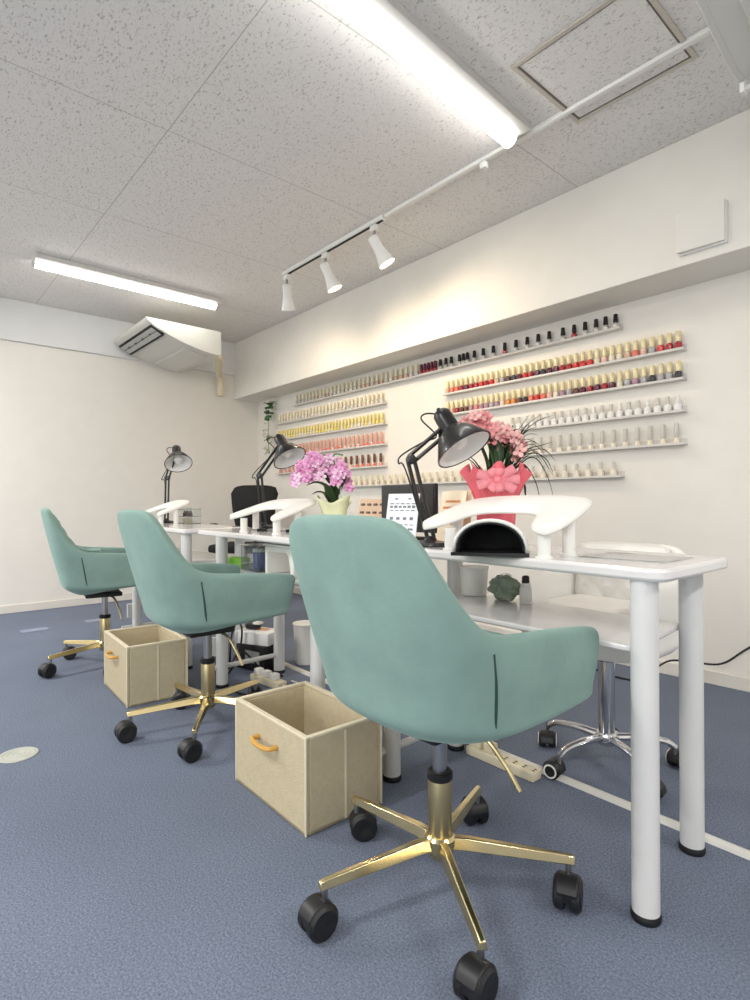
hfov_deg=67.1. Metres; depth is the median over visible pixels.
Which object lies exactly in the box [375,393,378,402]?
bottle
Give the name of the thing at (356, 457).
bottle
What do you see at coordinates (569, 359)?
bottle
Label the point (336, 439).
bottle
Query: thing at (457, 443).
desk lamp
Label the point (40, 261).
tube light
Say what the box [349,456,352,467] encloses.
bottle
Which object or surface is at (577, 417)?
bottle
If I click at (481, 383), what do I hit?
bottle
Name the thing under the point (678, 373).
bottle
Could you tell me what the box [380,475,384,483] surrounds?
bottle
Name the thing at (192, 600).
swivel chair
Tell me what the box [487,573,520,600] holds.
plant
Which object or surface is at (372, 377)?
bottle
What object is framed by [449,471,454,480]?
bottle
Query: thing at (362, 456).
bottle
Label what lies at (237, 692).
power cable
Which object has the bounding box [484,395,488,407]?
bottle
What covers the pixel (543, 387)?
bottle
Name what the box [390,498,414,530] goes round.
print
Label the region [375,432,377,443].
bottle
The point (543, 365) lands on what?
bottle
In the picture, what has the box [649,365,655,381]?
bottle
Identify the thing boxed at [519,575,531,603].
bottle
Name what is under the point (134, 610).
desk
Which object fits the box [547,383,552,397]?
bottle
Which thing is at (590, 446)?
bottle
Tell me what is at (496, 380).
bottle
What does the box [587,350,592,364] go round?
bottle
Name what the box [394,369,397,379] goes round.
bottle
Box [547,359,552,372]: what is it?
bottle
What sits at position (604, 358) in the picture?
bottle
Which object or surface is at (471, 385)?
bottle
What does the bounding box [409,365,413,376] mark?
bottle
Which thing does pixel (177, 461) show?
desk lamp
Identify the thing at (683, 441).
rail
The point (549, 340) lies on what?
bottle
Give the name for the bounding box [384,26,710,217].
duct
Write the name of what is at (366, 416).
bottle
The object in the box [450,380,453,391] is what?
bottle
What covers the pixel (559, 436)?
bottle
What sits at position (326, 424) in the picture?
bottle
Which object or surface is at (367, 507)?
board
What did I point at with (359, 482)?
bottle
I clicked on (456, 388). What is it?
bottle
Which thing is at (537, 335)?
bottle
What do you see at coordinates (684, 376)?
rail
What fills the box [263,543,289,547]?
tray
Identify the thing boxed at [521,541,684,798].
chair
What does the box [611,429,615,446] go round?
bottle
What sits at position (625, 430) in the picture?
bottle
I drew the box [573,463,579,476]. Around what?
bottle
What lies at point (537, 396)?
bottle
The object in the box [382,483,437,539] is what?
monitor
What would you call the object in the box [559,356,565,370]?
bottle
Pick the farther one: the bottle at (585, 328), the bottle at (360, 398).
the bottle at (360, 398)
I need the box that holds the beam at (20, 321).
[0,297,234,375]
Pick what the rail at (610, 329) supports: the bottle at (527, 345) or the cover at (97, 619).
the bottle at (527, 345)
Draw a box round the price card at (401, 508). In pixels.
[386,493,420,540]
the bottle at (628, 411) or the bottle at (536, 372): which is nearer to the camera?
the bottle at (628, 411)
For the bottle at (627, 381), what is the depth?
2.85 m
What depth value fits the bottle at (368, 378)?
4.39 m
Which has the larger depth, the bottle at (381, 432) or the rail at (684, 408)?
the bottle at (381, 432)
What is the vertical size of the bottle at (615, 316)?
0.078 m
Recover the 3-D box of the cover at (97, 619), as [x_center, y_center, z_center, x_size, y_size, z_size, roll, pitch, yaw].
[-1.989,0.859,4.042,0.160,0.004,0.100,0,0,-41]
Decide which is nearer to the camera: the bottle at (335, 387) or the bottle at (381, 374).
the bottle at (381, 374)
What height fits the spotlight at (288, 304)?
0.235 m
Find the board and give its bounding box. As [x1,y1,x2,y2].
[358,499,381,517]
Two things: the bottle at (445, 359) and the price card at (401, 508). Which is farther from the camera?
the bottle at (445, 359)
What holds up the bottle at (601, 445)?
on the rail at (683, 441)
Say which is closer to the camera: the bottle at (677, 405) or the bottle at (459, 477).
the bottle at (677, 405)
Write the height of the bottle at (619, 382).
0.089 m
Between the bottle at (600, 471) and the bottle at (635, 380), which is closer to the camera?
the bottle at (635, 380)
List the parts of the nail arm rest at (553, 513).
post, post, post, post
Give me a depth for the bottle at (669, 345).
2.70 m
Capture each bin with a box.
[293,620,309,665]
[459,565,488,596]
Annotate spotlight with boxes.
[281,274,295,310]
[320,252,341,292]
[368,223,394,268]
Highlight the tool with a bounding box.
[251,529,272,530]
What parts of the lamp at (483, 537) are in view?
plate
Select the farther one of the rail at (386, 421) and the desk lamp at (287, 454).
the rail at (386, 421)
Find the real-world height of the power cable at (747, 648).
0.524 m
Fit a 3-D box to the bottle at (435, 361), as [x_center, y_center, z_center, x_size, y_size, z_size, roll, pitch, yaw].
[0.413,-0.913,3.862,0.030,0.078,0.031,0,0,45]
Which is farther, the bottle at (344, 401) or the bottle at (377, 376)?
the bottle at (344, 401)
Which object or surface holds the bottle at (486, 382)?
on the rail at (684, 346)
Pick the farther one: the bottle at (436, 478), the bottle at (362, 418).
the bottle at (362, 418)
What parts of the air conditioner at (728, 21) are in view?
casing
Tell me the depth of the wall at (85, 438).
4.74 m
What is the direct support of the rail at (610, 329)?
attached to the wall at (693, 498)
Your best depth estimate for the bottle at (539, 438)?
3.23 m
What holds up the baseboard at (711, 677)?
attached to the wall at (693, 498)
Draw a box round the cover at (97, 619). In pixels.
[84,618,99,622]
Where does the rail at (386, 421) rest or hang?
attached to the wall at (693, 498)
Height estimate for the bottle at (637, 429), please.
0.100 m
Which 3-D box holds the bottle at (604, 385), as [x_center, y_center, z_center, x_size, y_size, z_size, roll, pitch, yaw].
[1.202,-0.615,2.955,0.030,0.089,0.030,0,0,-43]
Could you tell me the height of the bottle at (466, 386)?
0.089 m
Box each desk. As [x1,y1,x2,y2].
[121,523,248,669]
[198,527,324,688]
[382,544,727,927]
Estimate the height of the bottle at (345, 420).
0.089 m
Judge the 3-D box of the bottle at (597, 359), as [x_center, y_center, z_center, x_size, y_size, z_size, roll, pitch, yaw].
[1.175,-0.755,2.986,0.030,0.089,0.030,0,0,41]
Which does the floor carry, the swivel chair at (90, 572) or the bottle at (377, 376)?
the swivel chair at (90, 572)
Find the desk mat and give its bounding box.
[579,552,694,562]
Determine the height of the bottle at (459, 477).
0.078 m
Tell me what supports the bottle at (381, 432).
on the rail at (384, 443)
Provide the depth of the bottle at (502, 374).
3.43 m
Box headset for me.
[246,621,262,629]
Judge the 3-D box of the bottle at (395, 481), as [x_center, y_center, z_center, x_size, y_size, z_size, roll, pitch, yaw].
[0.149,-0.153,4.167,0.033,0.078,0.033,0,0,-42]
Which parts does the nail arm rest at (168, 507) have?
post, post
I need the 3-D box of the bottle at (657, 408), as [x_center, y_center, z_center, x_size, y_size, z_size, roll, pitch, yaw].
[1.377,-0.459,2.753,0.033,0.078,0.033,0,0,42]
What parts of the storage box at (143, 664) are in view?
handle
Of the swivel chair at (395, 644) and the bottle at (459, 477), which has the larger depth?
the bottle at (459, 477)
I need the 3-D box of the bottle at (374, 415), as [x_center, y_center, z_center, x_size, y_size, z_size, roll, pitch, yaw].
[-0.007,-0.618,4.345,0.030,0.089,0.030,0,0,38]
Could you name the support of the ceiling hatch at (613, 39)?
attached to the ceiling
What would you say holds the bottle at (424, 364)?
on the rail at (610, 329)
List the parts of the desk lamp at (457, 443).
cord, arm, arm, rod, rod, bulb, lamp shade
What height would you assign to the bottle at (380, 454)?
0.100 m
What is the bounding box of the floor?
[0,593,749,999]
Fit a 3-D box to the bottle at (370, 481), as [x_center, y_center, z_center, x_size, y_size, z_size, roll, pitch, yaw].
[-0.032,-0.151,4.374,0.033,0.078,0.033,0,0,-32]
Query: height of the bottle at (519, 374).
0.089 m
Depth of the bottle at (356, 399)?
4.50 m
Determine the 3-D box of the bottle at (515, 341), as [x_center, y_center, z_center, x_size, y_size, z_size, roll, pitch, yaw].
[0.841,-0.916,3.370,0.031,0.078,0.030,0,0,-35]
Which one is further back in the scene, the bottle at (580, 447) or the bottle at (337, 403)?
the bottle at (337, 403)
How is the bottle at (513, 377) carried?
on the rail at (684, 346)
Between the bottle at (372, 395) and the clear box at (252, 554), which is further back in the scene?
the bottle at (372, 395)
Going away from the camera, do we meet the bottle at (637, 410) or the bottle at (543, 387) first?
the bottle at (637, 410)
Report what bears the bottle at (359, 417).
on the rail at (386, 421)
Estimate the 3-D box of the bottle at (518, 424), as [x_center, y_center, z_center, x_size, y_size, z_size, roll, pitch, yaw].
[0.854,-0.455,3.355,0.033,0.078,0.033,0,0,-36]
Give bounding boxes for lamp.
[161,445,192,522]
[252,434,305,528]
[397,407,490,546]
[451,518,529,556]
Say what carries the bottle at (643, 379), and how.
on the rail at (684, 376)
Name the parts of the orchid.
blade, blade, blade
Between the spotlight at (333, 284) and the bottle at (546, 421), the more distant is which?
the spotlight at (333, 284)
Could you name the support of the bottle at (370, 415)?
on the rail at (386, 421)
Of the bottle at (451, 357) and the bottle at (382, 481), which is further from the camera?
the bottle at (382, 481)
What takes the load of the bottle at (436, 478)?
on the rail at (620, 474)
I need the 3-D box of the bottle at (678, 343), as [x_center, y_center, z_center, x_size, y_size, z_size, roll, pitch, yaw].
[1.440,-0.757,2.681,0.030,0.089,0.030,0,0,-42]
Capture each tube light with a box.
[31,252,220,309]
[323,0,530,149]
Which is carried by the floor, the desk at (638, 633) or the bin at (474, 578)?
the desk at (638, 633)
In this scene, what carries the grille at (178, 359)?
attached to the air conditioner at (168, 345)
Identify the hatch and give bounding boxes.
[510,0,698,123]
[676,198,727,256]
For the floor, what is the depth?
1.30 m
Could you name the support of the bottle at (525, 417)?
on the rail at (684, 408)
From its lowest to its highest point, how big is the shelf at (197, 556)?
0.014 m
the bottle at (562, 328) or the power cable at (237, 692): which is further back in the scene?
the bottle at (562, 328)
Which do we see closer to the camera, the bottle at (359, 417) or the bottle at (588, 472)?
the bottle at (588, 472)
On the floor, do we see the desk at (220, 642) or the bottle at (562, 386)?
the desk at (220, 642)
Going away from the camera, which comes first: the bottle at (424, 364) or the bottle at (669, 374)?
the bottle at (669, 374)
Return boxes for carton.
[235,627,273,645]
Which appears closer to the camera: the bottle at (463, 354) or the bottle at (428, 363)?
the bottle at (463, 354)
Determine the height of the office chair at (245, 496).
0.990 m
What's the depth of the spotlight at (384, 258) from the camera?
3.11 m
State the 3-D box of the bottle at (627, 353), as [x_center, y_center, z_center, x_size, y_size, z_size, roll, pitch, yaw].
[1.281,-0.756,2.864,0.030,0.089,0.030,0,0,38]
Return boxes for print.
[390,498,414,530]
[443,500,460,533]
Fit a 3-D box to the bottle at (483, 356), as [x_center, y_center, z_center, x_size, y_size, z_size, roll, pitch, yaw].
[0.682,-0.915,3.553,0.030,0.078,0.031,0,0,41]
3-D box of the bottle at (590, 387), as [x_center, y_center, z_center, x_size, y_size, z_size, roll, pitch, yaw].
[1.149,-0.615,3.016,0.030,0.089,0.030,0,0,-34]
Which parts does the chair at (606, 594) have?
stem, leg, leg, leg, leg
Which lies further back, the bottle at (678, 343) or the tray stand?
the bottle at (678, 343)
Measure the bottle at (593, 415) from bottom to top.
0.078 m
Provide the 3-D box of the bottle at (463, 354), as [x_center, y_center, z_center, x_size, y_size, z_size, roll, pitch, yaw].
[0.575,-0.914,3.676,0.031,0.078,0.030,0,0,-33]
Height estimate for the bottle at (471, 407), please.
0.089 m
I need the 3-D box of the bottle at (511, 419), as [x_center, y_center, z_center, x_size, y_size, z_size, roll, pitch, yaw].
[0.823,-0.455,3.391,0.033,0.078,0.033,0,0,-43]
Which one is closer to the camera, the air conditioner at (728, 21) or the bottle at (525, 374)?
the air conditioner at (728, 21)
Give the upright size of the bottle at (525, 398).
0.089 m
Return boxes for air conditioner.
[113,316,223,396]
[696,0,749,96]
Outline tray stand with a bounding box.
[263,543,296,578]
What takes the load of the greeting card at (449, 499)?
on the desk at (638, 633)
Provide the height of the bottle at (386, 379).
0.089 m
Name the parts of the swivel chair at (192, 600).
leg, leg, leg, gas rod, seat plate, leg, height lever, leg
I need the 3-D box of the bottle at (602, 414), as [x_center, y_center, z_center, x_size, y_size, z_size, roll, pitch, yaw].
[1.192,-0.458,2.966,0.033,0.078,0.033,0,0,41]
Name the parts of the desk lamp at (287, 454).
arm, cord, rod, arm, rod, bulb, lamp shade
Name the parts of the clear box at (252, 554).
lid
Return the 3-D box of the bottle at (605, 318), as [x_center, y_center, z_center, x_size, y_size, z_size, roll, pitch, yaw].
[1.205,-0.919,2.951,0.031,0.078,0.030,0,0,-42]
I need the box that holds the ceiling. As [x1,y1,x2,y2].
[0,0,749,342]
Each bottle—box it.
[324,422,327,431]
[327,439,329,449]
[331,421,333,430]
[331,438,333,448]
[333,385,336,394]
[335,402,338,411]
[335,438,337,448]
[337,384,340,393]
[339,401,342,410]
[339,437,341,448]
[340,420,343,428]
[343,400,345,409]
[344,419,346,428]
[345,382,348,391]
[346,399,349,408]
[347,436,350,447]
[349,381,352,390]
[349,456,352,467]
[350,398,353,408]
[350,418,353,427]
[352,435,354,446]
[353,380,356,389]
[354,397,357,407]
[355,455,358,466]
[357,379,361,388]
[357,416,360,426]
[357,476,361,484]
[358,397,361,406]
[361,416,364,425]
[361,434,363,445]
[361,455,363,466]
[362,378,365,387]
[362,396,365,405]
[365,415,367,424]
[366,377,369,386]
[366,395,370,404]
[367,454,369,465]
[368,414,371,424]
[369,475,372,484]
[370,433,372,444]
[371,375,374,385]
[371,394,374,403]
[372,414,375,423]
[373,454,375,465]
[374,475,378,483]
[375,374,378,384]
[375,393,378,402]
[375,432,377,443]
[376,413,379,423]
[379,392,383,402]
[379,453,382,464]
[380,373,383,383]
[380,412,383,422]
[380,431,382,443]
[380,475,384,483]
[384,372,388,382]
[389,370,393,380]
[393,474,397,483]
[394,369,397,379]
[399,368,402,378]
[399,474,403,482]
[404,367,408,377]
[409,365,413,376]
[414,364,418,374]
[419,364,422,373]
[423,363,426,372]
[426,362,429,371]
[427,472,431,481]
[430,361,433,370]
[433,360,437,370]
[434,472,438,481]
[438,359,442,368]
[441,471,446,481]
[444,358,447,367]
[445,381,449,392]
[449,356,453,366]
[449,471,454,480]
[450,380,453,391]
[450,401,453,412]
[454,379,458,390]
[454,400,458,412]
[457,354,460,364]
[457,470,462,480]
[459,378,463,389]
[459,399,463,411]
[461,353,464,363]
[464,377,468,388]
[464,399,468,410]
[465,352,469,362]
[469,376,473,387]
[469,398,473,409]
[472,350,476,360]
[474,375,478,386]
[474,397,478,409]
[479,374,483,386]
[479,396,483,408]
[481,348,485,358]
[484,372,488,385]
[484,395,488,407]
[489,371,493,384]
[489,394,493,406]
[491,345,495,356]
[494,370,499,383]
[494,393,499,405]
[500,369,504,381]
[500,392,504,404]
[502,342,506,353]
[505,368,510,380]
[505,391,510,404]
[510,418,514,428]
[511,367,516,379]
[511,390,516,403]
[513,340,518,350]
[516,417,521,428]
[517,365,521,378]
[517,389,521,402]
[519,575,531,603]
[522,364,527,377]
[522,388,527,401]
[522,416,528,427]
[525,337,529,347]
[528,363,533,376]
[528,387,533,400]
[529,415,535,426]
[529,438,532,452]
[530,466,535,477]
[534,361,539,375]
[534,386,539,399]
[536,334,540,345]
[536,414,542,425]
[538,437,542,452]
[540,360,545,374]
[540,465,545,477]
[541,385,546,398]
[543,413,549,424]
[546,331,551,342]
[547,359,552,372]
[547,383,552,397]
[547,436,552,451]
[551,412,557,423]
[551,465,556,476]
[553,357,558,371]
[553,382,558,396]
[557,435,561,450]
[558,411,564,423]
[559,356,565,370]
[560,327,565,339]
[560,381,565,395]
[562,464,567,476]
[566,354,571,368]
[566,380,572,394]
[566,410,572,422]
[567,434,572,450]
[571,324,576,336]
[573,353,578,367]
[573,379,578,393]
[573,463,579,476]
[574,409,580,421]
[578,433,582,449]
[580,351,585,366]
[580,377,585,392]
[582,322,587,334]
[582,407,588,420]
[585,463,591,475]
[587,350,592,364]
[587,376,593,391]
[588,432,593,448]
[590,406,596,419]
[593,319,598,331]
[594,348,600,363]
[594,375,600,389]
[597,462,603,475]
[599,405,605,418]
[599,430,604,447]
[601,347,607,362]
[601,374,607,388]
[603,316,608,329]
[607,404,614,417]
[609,345,615,360]
[609,372,615,387]
[610,461,616,474]
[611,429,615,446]
[612,314,618,326]
[616,343,622,359]
[616,371,622,386]
[616,403,623,416]
[622,428,627,445]
[624,342,630,357]
[624,369,630,385]
[625,402,632,415]
[632,340,638,355]
[632,368,638,383]
[634,400,641,414]
[634,427,640,445]
[640,338,647,354]
[640,366,647,382]
[644,399,651,412]
[647,426,652,444]
[648,336,655,352]
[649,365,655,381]
[654,398,661,411]
[657,334,663,350]
[657,363,664,379]
[660,424,665,443]
[663,396,671,410]
[666,333,672,349]
[666,362,673,378]
[673,423,679,442]
[674,395,681,409]
[675,331,681,347]
[675,360,681,377]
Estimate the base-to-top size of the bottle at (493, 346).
0.078 m
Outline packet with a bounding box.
[228,556,240,567]
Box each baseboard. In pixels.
[0,593,131,613]
[293,587,749,691]
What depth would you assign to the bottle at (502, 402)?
3.43 m
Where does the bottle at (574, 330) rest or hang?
on the rail at (610, 329)
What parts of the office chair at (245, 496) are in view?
seat, backrest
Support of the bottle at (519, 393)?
on the rail at (684, 376)
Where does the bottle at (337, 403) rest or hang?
on the shelf at (385, 401)
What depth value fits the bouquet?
1.75 m
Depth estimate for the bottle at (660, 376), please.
2.73 m
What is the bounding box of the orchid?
[289,450,354,514]
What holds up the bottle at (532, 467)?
on the rail at (620, 474)
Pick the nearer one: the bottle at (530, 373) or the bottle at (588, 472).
the bottle at (588, 472)
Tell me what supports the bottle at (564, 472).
on the rail at (620, 474)
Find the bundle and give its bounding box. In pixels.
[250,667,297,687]
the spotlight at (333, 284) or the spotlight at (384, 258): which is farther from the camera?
the spotlight at (333, 284)
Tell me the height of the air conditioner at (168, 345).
0.367 m
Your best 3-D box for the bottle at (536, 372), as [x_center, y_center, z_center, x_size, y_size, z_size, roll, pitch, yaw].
[0.936,-0.753,3.260,0.030,0.089,0.030,0,0,-36]
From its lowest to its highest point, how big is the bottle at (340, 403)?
0.089 m
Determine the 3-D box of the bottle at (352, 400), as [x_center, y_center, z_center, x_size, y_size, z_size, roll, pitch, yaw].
[-0.182,-0.772,4.547,0.030,0.089,0.030,0,0,-30]
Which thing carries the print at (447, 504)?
attached to the greeting card at (449, 499)
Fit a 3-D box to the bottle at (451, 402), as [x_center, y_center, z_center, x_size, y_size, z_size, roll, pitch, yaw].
[0.512,-0.610,3.748,0.030,0.089,0.030,0,0,43]
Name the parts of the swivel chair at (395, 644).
stem, stem, leg, leg, seat plate, gas rod, leg, leg, stem, height lever, leg, stem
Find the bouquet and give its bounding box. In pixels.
[458,409,553,524]
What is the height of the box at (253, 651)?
0.130 m
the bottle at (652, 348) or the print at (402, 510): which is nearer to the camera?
the print at (402, 510)
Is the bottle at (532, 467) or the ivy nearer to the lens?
the bottle at (532, 467)
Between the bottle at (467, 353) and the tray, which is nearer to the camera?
the tray
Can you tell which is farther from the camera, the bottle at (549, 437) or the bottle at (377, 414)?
the bottle at (377, 414)
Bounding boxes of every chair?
[38,508,135,677]
[114,510,294,762]
[208,485,277,553]
[289,514,598,999]
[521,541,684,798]
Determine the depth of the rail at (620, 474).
3.17 m
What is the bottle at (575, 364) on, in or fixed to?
on the rail at (684, 346)
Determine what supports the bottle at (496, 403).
on the rail at (684, 376)
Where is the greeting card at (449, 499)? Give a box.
[436,490,471,540]
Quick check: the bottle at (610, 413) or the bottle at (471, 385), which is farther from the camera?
the bottle at (471, 385)
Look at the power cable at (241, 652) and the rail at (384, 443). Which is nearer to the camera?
the power cable at (241, 652)
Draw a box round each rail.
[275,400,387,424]
[275,462,387,474]
[282,214,385,275]
[286,420,387,439]
[292,324,622,406]
[305,441,387,454]
[337,471,624,486]
[442,344,686,395]
[452,373,686,415]
[515,405,686,431]
[524,438,687,456]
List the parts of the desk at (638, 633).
leg, leg, leg, leg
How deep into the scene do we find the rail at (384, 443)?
4.51 m
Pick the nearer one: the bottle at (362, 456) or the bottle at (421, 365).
the bottle at (421, 365)
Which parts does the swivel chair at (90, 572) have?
leg, leg, seat plate, gas rod, height lever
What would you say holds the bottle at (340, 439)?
on the rail at (384, 443)
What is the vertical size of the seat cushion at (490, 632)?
0.082 m
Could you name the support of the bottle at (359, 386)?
on the rail at (610, 329)
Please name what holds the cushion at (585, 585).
on the chair at (606, 594)
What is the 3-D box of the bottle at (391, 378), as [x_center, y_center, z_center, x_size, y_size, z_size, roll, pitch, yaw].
[0.121,-0.916,4.198,0.030,0.089,0.030,0,0,40]
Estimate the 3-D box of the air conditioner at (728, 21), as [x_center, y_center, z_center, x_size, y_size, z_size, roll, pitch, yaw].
[1.102,-1.361,1.106,0.620,0.399,0.850,0,0,-41]
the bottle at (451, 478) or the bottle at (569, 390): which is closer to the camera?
the bottle at (569, 390)
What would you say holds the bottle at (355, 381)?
on the rail at (610, 329)
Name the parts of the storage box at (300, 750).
handle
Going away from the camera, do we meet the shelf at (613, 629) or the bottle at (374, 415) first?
the shelf at (613, 629)
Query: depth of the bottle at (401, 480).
4.11 m
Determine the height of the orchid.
0.352 m
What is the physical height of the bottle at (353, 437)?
0.100 m
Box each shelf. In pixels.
[177,548,232,562]
[240,568,298,585]
[452,591,678,651]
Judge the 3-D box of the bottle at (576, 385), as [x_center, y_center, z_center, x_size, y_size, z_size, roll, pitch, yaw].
[1.096,-0.614,3.077,0.030,0.089,0.030,0,0,41]
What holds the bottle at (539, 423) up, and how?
on the rail at (684, 408)
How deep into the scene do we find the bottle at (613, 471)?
2.91 m
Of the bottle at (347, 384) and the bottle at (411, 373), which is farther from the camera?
the bottle at (347, 384)
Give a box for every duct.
[285,662,749,860]
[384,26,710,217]
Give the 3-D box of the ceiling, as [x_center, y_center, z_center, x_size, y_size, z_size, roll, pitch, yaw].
[-0.754,-1.605,0.613,6.468,0.100,8.700,0,0,-41]
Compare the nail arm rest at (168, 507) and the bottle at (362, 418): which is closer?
the nail arm rest at (168, 507)
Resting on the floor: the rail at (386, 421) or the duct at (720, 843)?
the duct at (720, 843)
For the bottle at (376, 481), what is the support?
on the rail at (620, 474)
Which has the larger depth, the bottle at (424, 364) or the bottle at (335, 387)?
the bottle at (335, 387)
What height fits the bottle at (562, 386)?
0.089 m
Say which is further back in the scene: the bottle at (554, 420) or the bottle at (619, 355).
the bottle at (554, 420)
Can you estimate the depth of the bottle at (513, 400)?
3.37 m
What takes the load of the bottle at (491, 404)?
on the rail at (684, 376)
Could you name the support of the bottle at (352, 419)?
on the rail at (386, 421)
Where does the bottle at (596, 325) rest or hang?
on the rail at (610, 329)
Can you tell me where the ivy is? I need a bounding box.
[263,401,275,454]
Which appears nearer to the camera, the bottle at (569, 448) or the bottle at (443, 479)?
the bottle at (569, 448)
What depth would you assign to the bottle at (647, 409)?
2.78 m
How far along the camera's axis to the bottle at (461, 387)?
3.68 m
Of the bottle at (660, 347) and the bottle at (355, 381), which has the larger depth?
the bottle at (355, 381)
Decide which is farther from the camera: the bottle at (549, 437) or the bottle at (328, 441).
the bottle at (328, 441)
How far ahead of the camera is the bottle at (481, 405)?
3.55 m
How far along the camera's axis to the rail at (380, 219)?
3.38 m
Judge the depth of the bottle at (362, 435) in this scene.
4.44 m
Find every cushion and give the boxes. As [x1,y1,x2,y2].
[484,630,503,634]
[544,594,629,614]
[575,541,671,599]
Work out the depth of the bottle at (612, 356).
2.92 m
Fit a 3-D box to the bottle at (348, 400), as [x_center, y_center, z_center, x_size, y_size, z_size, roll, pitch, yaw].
[-0.215,-0.771,4.585,0.030,0.089,0.030,0,0,-31]
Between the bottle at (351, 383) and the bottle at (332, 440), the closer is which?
the bottle at (351, 383)
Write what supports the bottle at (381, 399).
on the shelf at (385, 401)
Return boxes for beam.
[0,297,234,375]
[234,109,749,401]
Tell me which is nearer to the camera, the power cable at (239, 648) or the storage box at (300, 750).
the storage box at (300, 750)
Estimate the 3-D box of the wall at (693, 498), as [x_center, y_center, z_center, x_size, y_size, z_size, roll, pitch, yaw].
[1.578,-0.357,2.632,0.100,2.400,8.700,0,0,-41]
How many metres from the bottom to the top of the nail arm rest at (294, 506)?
0.149 m
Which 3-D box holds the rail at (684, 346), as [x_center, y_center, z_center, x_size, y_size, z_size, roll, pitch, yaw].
[0.962,-0.719,3.230,0.045,0.033,1.515,0,0,-41]
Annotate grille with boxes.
[155,348,207,370]
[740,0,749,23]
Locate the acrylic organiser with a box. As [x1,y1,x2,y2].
[178,508,200,523]
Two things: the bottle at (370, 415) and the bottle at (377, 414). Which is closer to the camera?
the bottle at (377, 414)
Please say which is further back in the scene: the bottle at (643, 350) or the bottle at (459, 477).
the bottle at (459, 477)
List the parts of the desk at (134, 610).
rail, leg, leg, leg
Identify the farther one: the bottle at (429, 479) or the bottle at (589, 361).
the bottle at (429, 479)
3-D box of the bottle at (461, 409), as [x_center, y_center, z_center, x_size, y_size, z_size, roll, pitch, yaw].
[0.566,-0.610,3.687,0.030,0.089,0.030,0,0,38]
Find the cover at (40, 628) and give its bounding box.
[20,627,48,632]
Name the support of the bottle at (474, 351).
on the rail at (610, 329)
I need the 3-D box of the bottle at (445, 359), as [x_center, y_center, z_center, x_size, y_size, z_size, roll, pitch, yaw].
[0.476,-0.913,3.790,0.031,0.078,0.030,0,0,-41]
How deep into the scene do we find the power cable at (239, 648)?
2.80 m
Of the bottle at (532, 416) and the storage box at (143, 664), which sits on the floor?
the storage box at (143, 664)
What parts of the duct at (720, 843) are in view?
power strip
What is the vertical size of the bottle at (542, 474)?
0.078 m
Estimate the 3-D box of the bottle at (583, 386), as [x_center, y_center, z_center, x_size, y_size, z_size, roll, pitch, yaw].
[1.122,-0.615,3.047,0.030,0.089,0.030,0,0,43]
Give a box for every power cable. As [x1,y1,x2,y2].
[228,624,242,669]
[228,651,282,676]
[232,683,247,695]
[596,646,749,680]
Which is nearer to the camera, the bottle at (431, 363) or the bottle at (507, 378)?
the bottle at (507, 378)
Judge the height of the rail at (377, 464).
0.033 m
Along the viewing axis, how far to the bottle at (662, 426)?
2.73 m
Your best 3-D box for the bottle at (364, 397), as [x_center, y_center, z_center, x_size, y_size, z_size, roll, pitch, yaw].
[-0.083,-0.772,4.433,0.030,0.089,0.030,0,0,-31]
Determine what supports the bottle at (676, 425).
on the rail at (683, 441)
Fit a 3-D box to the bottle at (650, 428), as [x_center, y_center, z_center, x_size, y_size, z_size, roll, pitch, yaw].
[1.354,-0.316,2.781,0.030,0.100,0.030,0,0,-34]
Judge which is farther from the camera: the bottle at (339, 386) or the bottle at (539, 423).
the bottle at (339, 386)
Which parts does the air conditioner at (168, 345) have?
panel, casing, panel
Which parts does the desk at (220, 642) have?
rail, leg, leg, leg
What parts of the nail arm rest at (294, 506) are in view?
post, post, post, post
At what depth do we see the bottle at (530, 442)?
3.28 m
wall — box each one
[0,339,258,605]
[258,270,749,677]
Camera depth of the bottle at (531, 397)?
3.28 m
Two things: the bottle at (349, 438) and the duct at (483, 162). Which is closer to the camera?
the duct at (483, 162)
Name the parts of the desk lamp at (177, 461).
arm, rod, bulb, lamp shade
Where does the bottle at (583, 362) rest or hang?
on the rail at (684, 346)
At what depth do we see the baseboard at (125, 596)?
4.52 m
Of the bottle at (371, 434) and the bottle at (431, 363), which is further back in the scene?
the bottle at (371, 434)
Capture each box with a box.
[104,624,187,707]
[235,681,381,837]
[236,643,273,670]
[241,543,264,572]
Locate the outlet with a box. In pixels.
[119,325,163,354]
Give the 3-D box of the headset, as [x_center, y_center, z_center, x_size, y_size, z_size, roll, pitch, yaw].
[-0.617,0.641,2.895,0.085,0.039,0.045,0,0,26]
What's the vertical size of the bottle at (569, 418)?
0.078 m
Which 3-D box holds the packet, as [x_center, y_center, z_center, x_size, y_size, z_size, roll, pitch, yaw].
[-0.627,0.287,2.614,0.110,0.048,0.060,0,0,32]
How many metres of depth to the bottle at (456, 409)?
3.71 m
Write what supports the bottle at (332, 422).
on the rail at (386, 421)
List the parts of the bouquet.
blade, blade, blade, blade, blade, blade, blade, blade, blade, blade, blade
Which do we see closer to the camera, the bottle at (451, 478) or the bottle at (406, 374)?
the bottle at (451, 478)
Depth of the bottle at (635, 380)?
2.82 m
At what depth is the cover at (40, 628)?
3.73 m
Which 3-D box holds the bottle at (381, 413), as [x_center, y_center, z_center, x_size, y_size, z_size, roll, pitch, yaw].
[0.051,-0.619,4.278,0.030,0.089,0.030,0,0,-39]
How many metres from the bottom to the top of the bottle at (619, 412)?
0.078 m
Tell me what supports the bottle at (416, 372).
on the rail at (610, 329)

